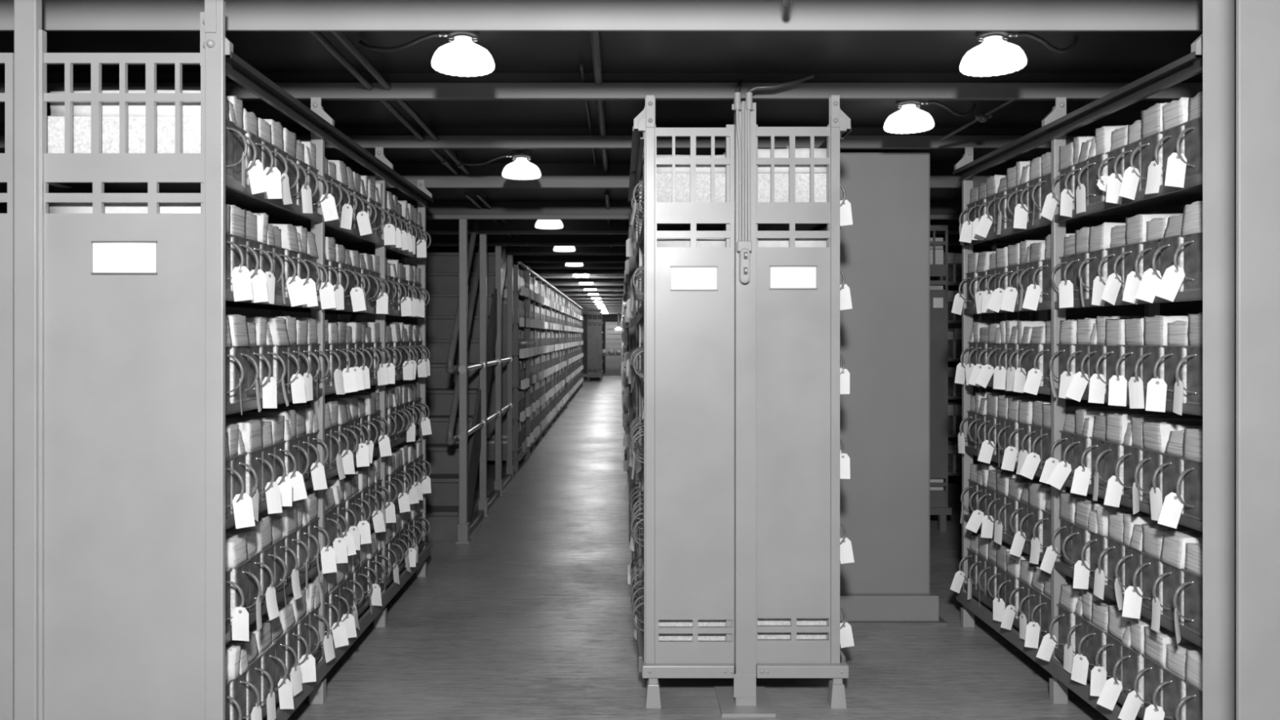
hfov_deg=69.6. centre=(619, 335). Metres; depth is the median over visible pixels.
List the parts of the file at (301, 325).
handle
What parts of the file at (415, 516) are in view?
handle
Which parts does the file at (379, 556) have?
handle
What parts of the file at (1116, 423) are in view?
handle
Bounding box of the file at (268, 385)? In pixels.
[247,322,276,408]
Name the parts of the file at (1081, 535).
handle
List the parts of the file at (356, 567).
handle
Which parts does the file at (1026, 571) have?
handle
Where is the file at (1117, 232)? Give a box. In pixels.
[1091,225,1125,306]
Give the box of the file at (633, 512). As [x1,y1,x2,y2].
[631,502,644,530]
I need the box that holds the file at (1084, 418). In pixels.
[1046,408,1173,489]
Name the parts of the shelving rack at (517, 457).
panel, shelf, shelf, shelf, rail, rail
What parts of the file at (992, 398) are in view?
handle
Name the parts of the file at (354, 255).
handle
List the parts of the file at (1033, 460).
handle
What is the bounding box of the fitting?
[975,112,991,122]
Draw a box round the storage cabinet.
[605,321,622,374]
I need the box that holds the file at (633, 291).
[629,262,644,311]
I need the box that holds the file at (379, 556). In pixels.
[370,530,391,586]
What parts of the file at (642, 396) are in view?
handle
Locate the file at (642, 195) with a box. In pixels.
[630,195,642,231]
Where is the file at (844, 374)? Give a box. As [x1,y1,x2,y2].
[840,353,849,394]
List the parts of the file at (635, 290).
handle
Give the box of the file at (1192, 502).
[1157,428,1202,528]
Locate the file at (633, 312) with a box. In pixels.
[631,255,644,313]
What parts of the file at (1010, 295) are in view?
handle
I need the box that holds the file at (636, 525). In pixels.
[632,518,644,546]
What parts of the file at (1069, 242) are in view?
handle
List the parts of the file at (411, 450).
handle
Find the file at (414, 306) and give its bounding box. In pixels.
[398,262,417,316]
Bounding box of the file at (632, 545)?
[629,507,644,551]
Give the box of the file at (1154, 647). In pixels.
[1118,626,1192,719]
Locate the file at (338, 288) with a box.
[324,253,344,310]
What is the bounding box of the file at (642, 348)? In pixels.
[631,348,644,376]
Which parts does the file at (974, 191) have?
handle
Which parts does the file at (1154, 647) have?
handle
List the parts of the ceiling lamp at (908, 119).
lamp shade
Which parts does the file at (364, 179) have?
handle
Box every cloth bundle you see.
[608,349,614,354]
[615,349,621,354]
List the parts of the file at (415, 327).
handle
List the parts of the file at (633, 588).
handle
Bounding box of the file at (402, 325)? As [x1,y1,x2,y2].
[386,321,416,379]
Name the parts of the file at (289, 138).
handle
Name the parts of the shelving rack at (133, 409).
corner post, panel, shelf, corner post, shelf, shelf, shelf, shelf, shelf, shelf, shelf, rail, shelf, shelf, rail, shelf, shelf, shelf, shelf, shelf, shelf, shelf, shelf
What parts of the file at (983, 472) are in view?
handle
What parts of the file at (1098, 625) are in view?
handle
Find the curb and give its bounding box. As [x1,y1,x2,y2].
[469,474,511,535]
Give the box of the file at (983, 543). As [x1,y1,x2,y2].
[967,533,994,599]
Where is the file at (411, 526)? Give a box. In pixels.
[406,506,422,548]
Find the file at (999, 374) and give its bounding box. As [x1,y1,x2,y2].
[993,320,1018,389]
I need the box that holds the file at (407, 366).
[386,322,413,380]
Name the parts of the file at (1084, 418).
handle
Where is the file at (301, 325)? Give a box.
[296,319,320,398]
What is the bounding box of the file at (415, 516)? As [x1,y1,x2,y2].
[409,503,426,546]
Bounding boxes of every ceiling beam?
[0,0,1202,31]
[0,72,1202,100]
[0,127,1101,149]
[48,163,1016,188]
[386,255,626,262]
[407,201,1183,219]
[426,219,961,234]
[426,234,1020,245]
[426,245,1008,255]
[506,262,625,268]
[518,268,625,274]
[529,274,624,278]
[534,278,624,282]
[541,282,624,285]
[546,285,961,288]
[551,288,953,291]
[555,291,623,293]
[559,293,622,295]
[562,295,622,297]
[567,297,622,299]
[568,299,622,301]
[570,301,622,302]
[573,302,622,303]
[573,303,622,305]
[574,305,622,306]
[577,306,622,307]
[582,307,622,308]
[582,308,622,309]
[582,309,622,310]
[582,311,622,311]
[582,311,622,312]
[582,312,621,313]
[582,313,621,314]
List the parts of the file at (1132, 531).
handle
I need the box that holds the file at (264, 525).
[227,515,287,608]
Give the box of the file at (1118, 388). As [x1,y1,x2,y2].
[1107,317,1144,406]
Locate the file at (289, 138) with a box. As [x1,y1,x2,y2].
[283,128,312,213]
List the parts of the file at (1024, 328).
handle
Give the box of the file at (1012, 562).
[992,551,1030,622]
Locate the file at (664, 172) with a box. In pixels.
[629,154,725,226]
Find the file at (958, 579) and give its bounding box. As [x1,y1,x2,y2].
[950,535,978,593]
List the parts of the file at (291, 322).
handle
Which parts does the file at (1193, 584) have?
handle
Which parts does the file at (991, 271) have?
handle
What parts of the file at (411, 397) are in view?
handle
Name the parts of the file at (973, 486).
handle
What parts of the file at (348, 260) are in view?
handle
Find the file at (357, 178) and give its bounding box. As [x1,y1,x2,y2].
[352,171,372,229]
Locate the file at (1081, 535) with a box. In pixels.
[1062,499,1124,576]
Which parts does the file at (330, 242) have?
handle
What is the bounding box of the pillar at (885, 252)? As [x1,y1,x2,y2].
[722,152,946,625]
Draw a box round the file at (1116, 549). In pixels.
[1093,511,1148,599]
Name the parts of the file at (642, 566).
handle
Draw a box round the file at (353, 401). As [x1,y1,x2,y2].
[324,395,373,462]
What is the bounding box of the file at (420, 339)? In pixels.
[417,324,430,359]
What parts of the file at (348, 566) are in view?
handle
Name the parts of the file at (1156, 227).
handle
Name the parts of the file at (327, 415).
handle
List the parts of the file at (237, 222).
handle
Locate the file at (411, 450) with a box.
[397,444,422,484]
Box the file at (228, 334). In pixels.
[225,315,244,415]
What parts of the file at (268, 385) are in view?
handle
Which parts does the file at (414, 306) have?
handle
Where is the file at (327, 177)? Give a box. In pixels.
[324,156,342,207]
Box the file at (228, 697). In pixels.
[225,649,242,719]
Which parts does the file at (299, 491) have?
handle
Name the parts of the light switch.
plate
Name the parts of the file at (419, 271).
handle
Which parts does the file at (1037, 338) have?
handle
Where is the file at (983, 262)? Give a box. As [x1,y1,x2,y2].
[968,251,995,298]
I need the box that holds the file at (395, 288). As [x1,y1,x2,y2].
[386,257,396,302]
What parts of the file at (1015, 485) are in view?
handle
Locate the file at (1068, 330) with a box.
[1048,319,1076,397]
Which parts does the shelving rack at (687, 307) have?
rail, rail, shelf, shelf, shelf, shelf, shelf, shelf, shelf, shelf, corner post, shelf, panel, shelf, panel, rail, corner post, rail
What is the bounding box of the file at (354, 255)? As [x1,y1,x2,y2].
[349,249,370,295]
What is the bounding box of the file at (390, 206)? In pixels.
[386,191,408,250]
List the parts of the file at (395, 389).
handle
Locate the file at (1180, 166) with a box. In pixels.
[1164,91,1202,187]
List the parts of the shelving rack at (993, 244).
shelf, shelf, shelf, shelf, shelf, shelf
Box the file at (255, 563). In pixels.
[225,528,279,620]
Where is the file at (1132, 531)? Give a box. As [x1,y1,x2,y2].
[1114,513,1158,610]
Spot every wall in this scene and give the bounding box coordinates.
[225,306,375,322]
[582,314,621,373]
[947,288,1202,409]
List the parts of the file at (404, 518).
handle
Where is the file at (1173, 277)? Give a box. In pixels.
[1154,200,1202,302]
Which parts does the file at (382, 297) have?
handle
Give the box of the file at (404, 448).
[391,445,422,500]
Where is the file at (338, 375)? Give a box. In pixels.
[324,319,345,394]
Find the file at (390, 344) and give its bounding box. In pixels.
[386,326,402,368]
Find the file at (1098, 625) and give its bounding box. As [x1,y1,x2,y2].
[1071,601,1117,684]
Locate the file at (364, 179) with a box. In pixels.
[360,174,377,224]
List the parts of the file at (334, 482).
handle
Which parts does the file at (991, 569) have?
handle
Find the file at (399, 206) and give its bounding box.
[397,202,415,253]
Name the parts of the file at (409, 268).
handle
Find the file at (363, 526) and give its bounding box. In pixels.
[342,478,371,544]
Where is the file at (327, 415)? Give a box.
[276,403,345,479]
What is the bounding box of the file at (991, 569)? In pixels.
[977,539,1009,606]
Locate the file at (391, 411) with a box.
[363,388,404,441]
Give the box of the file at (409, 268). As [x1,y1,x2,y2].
[403,264,424,317]
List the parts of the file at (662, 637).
handle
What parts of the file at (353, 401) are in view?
handle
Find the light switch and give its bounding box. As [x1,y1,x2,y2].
[731,73,813,283]
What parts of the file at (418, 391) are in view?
handle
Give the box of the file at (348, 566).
[344,555,364,613]
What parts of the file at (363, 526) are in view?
handle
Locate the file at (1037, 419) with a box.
[1016,401,1108,475]
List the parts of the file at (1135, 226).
handle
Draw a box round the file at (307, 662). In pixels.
[266,603,315,683]
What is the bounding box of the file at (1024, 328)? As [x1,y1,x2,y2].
[1005,320,1049,391]
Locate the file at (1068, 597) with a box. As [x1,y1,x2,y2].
[1035,583,1092,661]
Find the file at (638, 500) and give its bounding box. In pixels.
[631,498,644,524]
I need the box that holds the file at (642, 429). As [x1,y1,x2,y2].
[634,428,644,455]
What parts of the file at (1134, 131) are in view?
handle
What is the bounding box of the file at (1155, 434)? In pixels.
[1132,421,1202,514]
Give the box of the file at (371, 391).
[334,389,396,436]
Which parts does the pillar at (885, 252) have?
plate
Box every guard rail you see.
[457,356,512,373]
[457,403,512,440]
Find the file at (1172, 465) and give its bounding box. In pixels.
[1149,429,1184,520]
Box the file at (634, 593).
[631,586,644,614]
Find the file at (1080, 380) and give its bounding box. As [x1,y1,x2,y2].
[1065,315,1143,401]
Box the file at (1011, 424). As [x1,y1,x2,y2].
[996,396,1084,466]
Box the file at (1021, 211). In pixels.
[1013,156,1041,229]
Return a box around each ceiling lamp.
[358,31,494,76]
[454,149,541,180]
[534,219,563,229]
[553,245,575,252]
[564,262,583,266]
[573,274,588,277]
[579,282,592,284]
[615,312,621,329]
[883,100,976,133]
[959,31,1079,76]
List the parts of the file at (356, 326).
handle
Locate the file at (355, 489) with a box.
[333,474,371,526]
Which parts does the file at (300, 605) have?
handle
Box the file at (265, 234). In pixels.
[252,213,285,304]
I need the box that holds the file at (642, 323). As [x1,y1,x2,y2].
[628,322,644,384]
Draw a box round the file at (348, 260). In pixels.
[345,248,366,311]
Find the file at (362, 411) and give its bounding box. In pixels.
[358,399,377,443]
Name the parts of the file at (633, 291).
handle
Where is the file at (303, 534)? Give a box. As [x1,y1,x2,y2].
[292,499,322,582]
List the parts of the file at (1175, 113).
handle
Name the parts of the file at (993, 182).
handle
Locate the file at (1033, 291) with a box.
[1022,233,1075,311]
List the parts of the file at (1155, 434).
handle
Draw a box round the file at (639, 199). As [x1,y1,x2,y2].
[634,197,644,223]
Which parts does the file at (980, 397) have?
handle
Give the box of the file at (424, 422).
[395,382,431,435]
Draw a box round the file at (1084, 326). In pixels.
[1058,317,1096,399]
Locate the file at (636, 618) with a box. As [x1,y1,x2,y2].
[632,595,644,639]
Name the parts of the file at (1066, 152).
handle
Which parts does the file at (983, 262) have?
handle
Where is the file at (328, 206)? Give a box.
[300,141,338,221]
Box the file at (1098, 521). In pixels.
[1072,506,1133,589]
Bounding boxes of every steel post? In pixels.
[455,218,471,543]
[478,233,489,516]
[493,245,504,496]
[506,254,515,479]
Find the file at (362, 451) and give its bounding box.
[346,404,369,466]
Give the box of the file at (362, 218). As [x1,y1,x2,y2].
[346,166,372,235]
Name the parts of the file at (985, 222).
handle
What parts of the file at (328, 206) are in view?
handle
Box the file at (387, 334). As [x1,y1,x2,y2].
[372,321,397,365]
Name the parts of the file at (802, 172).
handle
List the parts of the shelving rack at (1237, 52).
shelf, shelf, shelf, shelf, rail, shelf, shelf, rail, shelf, shelf, shelf, shelf, shelf, shelf, corner post, panel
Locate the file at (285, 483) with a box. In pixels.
[262,421,292,506]
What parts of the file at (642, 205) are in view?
handle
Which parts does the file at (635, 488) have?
handle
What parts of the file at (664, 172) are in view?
handle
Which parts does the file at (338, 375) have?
handle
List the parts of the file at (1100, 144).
handle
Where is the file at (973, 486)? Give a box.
[960,463,981,524]
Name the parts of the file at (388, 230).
handle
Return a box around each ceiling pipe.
[308,31,458,175]
[330,31,471,175]
[463,191,533,256]
[475,191,539,256]
[579,63,596,168]
[589,31,608,173]
[604,191,613,256]
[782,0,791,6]
[939,100,1015,141]
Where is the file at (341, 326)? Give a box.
[332,321,364,390]
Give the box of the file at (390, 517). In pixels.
[368,459,395,523]
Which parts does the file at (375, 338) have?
handle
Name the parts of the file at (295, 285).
handle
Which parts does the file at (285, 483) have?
handle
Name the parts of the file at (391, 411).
handle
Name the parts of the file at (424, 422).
handle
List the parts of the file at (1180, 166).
handle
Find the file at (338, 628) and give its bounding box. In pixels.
[304,573,348,648]
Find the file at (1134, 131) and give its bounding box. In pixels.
[1106,120,1142,204]
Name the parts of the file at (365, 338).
handle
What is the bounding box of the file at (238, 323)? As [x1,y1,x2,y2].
[225,314,261,412]
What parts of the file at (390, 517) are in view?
handle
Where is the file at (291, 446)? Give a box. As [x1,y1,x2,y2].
[225,409,309,476]
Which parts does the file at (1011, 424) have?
handle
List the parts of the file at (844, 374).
handle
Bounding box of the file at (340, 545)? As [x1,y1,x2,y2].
[324,494,347,563]
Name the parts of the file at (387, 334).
handle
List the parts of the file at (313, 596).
handle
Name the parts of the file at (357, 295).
handle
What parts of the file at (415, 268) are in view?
handle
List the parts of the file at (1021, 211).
handle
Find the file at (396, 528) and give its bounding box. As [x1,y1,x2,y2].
[391,513,411,573]
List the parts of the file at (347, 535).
handle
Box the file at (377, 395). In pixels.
[330,392,390,448]
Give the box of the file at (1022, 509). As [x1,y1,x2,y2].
[1008,484,1028,545]
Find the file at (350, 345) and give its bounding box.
[346,325,370,389]
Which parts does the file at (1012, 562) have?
handle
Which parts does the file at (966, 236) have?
handle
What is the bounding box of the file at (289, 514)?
[257,502,310,590]
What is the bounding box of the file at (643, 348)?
[631,347,644,375]
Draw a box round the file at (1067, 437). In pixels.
[1039,413,1075,484]
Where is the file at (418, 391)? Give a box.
[395,382,430,428]
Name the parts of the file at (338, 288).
handle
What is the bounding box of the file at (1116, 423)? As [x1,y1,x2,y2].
[1092,412,1202,501]
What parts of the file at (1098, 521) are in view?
handle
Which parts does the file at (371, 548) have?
handle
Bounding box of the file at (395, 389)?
[370,386,409,439]
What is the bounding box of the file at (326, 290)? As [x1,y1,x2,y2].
[306,231,336,309]
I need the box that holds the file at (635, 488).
[629,478,641,518]
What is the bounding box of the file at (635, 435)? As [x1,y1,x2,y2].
[630,431,644,459]
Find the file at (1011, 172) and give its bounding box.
[996,165,1017,235]
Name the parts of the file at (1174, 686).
handle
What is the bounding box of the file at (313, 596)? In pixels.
[300,582,335,662]
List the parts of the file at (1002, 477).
handle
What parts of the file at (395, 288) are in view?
handle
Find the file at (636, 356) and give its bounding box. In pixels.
[632,350,644,377]
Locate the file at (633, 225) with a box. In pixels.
[631,164,644,235]
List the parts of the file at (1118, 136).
handle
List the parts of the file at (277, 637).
handle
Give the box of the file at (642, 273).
[633,272,643,298]
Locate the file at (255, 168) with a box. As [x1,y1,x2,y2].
[225,95,266,194]
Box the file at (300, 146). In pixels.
[296,139,318,206]
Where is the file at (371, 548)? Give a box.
[366,533,386,595]
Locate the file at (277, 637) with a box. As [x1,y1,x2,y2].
[255,613,302,696]
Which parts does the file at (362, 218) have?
handle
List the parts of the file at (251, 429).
handle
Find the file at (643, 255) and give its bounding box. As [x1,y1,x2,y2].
[630,254,644,304]
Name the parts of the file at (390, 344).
handle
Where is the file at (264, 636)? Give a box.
[248,621,293,709]
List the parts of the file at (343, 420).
handle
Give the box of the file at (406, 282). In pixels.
[403,266,421,317]
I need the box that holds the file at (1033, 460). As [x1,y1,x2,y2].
[1019,404,1137,479]
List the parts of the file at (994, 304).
handle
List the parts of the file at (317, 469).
handle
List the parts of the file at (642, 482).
handle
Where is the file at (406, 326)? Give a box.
[404,324,418,362]
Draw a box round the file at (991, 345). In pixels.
[968,323,999,386]
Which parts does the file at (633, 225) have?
handle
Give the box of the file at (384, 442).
[324,394,391,457]
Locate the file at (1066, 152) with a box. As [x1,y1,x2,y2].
[1040,142,1075,221]
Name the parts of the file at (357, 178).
handle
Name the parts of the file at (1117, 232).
handle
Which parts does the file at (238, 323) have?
handle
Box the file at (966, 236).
[959,182,986,243]
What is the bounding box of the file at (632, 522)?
[630,512,644,542]
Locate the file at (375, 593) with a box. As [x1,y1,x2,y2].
[360,543,382,605]
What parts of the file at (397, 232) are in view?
handle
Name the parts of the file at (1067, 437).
handle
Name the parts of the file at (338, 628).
handle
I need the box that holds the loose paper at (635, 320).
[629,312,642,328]
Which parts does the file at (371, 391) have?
handle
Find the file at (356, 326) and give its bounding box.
[346,321,373,369]
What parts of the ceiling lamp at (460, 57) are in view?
lamp shade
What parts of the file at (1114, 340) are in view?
handle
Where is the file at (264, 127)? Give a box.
[257,117,292,204]
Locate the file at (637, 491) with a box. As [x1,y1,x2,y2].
[629,469,642,523]
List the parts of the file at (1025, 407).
handle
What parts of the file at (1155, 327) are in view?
handle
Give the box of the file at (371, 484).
[354,464,386,527]
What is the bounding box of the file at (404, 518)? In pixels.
[395,509,417,563]
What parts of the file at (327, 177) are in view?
handle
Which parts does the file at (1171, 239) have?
handle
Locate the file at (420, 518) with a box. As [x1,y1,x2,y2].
[417,500,430,544]
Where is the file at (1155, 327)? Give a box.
[1128,315,1188,408]
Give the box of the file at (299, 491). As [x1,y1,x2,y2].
[225,414,307,501]
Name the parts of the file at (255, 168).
handle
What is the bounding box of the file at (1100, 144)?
[1075,125,1125,213]
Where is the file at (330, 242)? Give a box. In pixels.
[324,236,349,292]
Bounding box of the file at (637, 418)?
[629,416,642,447]
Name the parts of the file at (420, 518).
handle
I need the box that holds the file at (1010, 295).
[1000,240,1044,311]
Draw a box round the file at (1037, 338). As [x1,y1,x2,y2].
[1013,325,1045,393]
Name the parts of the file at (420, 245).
handle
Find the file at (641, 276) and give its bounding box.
[630,275,643,303]
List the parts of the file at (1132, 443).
handle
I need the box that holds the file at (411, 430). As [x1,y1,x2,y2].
[369,386,415,442]
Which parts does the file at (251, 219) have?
handle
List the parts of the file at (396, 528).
handle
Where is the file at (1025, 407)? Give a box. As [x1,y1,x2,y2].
[1000,400,1088,471]
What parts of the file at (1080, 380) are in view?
handle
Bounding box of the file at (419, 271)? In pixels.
[417,268,430,306]
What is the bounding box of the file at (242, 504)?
[225,431,254,528]
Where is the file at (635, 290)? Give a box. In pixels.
[631,238,725,295]
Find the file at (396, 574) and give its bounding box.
[371,524,399,584]
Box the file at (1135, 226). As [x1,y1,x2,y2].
[1101,213,1181,305]
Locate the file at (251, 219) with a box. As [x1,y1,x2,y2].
[245,210,275,303]
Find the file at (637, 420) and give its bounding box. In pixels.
[629,418,642,455]
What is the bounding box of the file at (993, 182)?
[972,174,1006,239]
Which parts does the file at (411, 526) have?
handle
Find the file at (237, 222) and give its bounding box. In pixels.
[230,204,268,302]
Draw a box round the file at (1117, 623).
[1089,604,1145,696]
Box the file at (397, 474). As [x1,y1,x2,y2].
[391,452,409,504]
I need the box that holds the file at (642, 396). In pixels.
[629,395,644,457]
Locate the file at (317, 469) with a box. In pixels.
[253,408,327,490]
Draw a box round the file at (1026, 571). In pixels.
[1000,560,1041,630]
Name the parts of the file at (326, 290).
handle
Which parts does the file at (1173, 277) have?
handle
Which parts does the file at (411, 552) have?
handle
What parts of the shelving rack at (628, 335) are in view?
rail, rail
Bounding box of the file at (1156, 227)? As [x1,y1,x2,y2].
[1122,216,1169,304]
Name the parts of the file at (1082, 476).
handle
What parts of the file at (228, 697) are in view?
handle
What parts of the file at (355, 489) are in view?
handle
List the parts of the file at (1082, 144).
handle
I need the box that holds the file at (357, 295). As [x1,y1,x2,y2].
[335,244,366,311]
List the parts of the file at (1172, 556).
handle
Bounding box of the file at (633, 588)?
[631,570,644,612]
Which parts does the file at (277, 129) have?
handle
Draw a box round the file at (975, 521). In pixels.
[964,468,1017,533]
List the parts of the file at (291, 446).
handle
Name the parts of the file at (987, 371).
handle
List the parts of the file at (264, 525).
handle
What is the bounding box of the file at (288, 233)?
[267,223,318,307]
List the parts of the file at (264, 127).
handle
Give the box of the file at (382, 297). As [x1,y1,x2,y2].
[360,253,388,314]
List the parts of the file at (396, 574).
handle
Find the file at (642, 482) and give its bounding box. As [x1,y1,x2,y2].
[629,474,644,533]
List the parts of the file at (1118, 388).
handle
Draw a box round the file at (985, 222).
[974,176,1006,238]
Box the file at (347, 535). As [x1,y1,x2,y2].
[306,488,356,555]
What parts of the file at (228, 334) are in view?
handle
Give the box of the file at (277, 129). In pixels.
[264,119,299,198]
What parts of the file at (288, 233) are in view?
handle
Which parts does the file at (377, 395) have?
handle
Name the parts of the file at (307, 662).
handle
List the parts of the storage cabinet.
drawer, drawer, drawer, drawer, drawer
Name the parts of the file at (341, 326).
handle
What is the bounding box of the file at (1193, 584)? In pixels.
[1173,542,1202,644]
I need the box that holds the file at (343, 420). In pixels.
[289,400,358,453]
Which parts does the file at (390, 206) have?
handle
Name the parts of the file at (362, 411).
handle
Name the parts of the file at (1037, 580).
handle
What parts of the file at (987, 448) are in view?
handle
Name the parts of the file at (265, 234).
handle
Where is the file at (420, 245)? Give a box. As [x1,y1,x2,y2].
[407,203,426,257]
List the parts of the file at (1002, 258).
handle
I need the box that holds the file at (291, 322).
[245,315,312,400]
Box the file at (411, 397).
[371,382,422,436]
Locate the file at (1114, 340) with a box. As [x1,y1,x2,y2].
[1088,318,1125,403]
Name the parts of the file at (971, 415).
handle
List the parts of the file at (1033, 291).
handle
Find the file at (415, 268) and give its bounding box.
[413,265,426,302]
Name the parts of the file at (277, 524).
handle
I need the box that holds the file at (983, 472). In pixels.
[968,463,1001,515]
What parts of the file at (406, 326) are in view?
handle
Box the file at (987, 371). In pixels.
[974,320,1006,388]
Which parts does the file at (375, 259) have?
handle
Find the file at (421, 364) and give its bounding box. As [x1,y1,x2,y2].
[408,323,426,377]
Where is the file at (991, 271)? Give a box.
[974,253,995,313]
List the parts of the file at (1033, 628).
handle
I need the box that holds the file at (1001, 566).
[986,545,1011,609]
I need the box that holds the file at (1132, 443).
[1103,415,1202,507]
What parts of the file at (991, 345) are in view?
handle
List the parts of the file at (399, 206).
handle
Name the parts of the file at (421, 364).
handle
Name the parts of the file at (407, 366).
handle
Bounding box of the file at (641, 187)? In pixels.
[635,185,644,213]
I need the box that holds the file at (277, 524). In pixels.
[271,515,302,599]
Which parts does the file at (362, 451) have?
handle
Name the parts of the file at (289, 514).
handle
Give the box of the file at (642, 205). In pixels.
[630,199,644,242]
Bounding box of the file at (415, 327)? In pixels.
[411,324,430,376]
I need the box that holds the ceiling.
[0,31,1202,201]
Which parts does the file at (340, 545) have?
handle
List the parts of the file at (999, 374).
handle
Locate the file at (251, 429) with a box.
[225,417,282,514]
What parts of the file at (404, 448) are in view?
handle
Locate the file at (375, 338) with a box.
[365,321,395,383]
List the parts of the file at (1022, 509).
handle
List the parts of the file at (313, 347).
handle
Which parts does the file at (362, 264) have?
handle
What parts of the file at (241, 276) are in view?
handle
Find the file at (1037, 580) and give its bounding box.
[1018,568,1051,639]
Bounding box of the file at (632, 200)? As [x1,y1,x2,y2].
[631,189,644,217]
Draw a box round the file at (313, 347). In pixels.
[296,317,330,389]
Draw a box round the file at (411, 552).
[399,513,416,567]
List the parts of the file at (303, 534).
handle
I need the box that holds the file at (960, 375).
[954,321,999,384]
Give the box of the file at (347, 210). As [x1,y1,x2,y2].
[328,160,352,229]
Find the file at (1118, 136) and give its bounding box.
[1096,124,1128,191]
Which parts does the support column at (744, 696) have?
foot plate, splice plate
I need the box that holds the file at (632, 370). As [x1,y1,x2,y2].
[629,342,644,386]
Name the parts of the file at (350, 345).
handle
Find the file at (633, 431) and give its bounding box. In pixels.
[628,418,644,466]
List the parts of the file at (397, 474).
handle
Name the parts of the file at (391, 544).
handle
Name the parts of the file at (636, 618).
handle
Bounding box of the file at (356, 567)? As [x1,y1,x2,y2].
[351,550,372,613]
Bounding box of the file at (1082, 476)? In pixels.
[1070,415,1106,495]
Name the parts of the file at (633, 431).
handle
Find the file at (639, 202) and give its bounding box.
[631,176,644,226]
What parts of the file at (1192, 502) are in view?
handle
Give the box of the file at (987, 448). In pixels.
[977,395,1051,463]
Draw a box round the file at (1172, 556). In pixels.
[1151,530,1202,632]
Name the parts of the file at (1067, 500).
handle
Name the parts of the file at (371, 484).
handle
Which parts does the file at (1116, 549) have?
handle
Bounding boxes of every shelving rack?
[0,53,77,719]
[39,0,433,719]
[349,219,506,539]
[487,258,582,471]
[586,310,603,381]
[622,218,635,542]
[628,94,851,708]
[929,225,951,531]
[942,241,1051,475]
[952,0,1279,719]
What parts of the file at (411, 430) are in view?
handle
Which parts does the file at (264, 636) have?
handle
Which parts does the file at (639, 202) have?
handle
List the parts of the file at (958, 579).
handle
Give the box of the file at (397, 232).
[386,191,401,248]
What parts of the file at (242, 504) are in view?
handle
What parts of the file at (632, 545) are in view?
handle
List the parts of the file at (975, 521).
handle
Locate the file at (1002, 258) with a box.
[981,246,1008,312]
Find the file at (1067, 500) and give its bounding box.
[1040,492,1104,573]
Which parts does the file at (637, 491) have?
handle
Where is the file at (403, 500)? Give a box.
[373,454,410,512]
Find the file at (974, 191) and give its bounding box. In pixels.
[959,186,977,244]
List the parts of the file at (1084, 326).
handle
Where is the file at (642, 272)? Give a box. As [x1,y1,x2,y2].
[633,271,643,297]
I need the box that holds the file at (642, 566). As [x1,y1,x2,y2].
[630,556,644,613]
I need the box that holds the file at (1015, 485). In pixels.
[993,478,1041,545]
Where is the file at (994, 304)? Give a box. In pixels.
[986,243,1019,312]
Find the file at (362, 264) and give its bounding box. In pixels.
[359,253,378,306]
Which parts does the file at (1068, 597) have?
handle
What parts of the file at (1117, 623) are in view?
handle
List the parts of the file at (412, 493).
handle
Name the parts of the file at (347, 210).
handle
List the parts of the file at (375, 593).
handle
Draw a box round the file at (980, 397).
[967,391,1028,450]
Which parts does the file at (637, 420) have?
handle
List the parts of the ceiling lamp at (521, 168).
lamp shade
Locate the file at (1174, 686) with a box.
[1143,643,1202,719]
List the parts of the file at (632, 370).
handle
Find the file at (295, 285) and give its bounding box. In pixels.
[272,226,306,306]
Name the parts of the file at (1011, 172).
handle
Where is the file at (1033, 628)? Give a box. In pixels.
[1024,574,1073,648]
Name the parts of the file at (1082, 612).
handle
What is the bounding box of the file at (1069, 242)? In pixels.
[1050,234,1075,290]
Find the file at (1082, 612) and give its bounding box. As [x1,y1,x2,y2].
[1063,589,1116,674]
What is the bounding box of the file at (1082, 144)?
[1060,136,1095,217]
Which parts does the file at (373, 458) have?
handle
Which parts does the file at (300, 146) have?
handle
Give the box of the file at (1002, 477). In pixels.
[981,471,1039,537]
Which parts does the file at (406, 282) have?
handle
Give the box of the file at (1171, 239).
[1135,213,1183,302]
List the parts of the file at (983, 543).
handle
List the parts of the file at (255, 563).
handle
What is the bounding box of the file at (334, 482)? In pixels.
[325,476,359,550]
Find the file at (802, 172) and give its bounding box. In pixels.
[757,147,853,226]
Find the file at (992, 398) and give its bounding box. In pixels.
[977,393,1048,459]
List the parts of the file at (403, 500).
handle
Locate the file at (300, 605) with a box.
[278,589,319,666]
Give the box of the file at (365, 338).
[328,321,379,373]
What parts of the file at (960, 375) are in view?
handle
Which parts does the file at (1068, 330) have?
handle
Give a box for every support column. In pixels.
[13,0,41,719]
[713,102,775,717]
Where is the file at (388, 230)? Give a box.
[375,182,395,244]
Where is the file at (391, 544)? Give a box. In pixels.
[386,522,404,574]
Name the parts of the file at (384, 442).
handle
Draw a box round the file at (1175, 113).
[1145,97,1188,194]
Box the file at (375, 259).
[370,254,390,315]
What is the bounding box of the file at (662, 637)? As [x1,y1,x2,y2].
[631,602,725,640]
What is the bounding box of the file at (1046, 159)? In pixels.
[1031,151,1051,225]
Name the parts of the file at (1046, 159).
handle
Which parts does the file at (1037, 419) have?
handle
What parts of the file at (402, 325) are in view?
handle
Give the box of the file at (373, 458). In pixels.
[372,457,397,502]
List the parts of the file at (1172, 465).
handle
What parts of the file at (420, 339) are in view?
handle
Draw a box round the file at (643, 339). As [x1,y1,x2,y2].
[629,338,644,378]
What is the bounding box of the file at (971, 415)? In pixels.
[957,395,976,453]
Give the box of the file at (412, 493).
[391,449,418,504]
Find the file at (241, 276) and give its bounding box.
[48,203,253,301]
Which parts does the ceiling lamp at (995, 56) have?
lamp shade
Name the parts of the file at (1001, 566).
handle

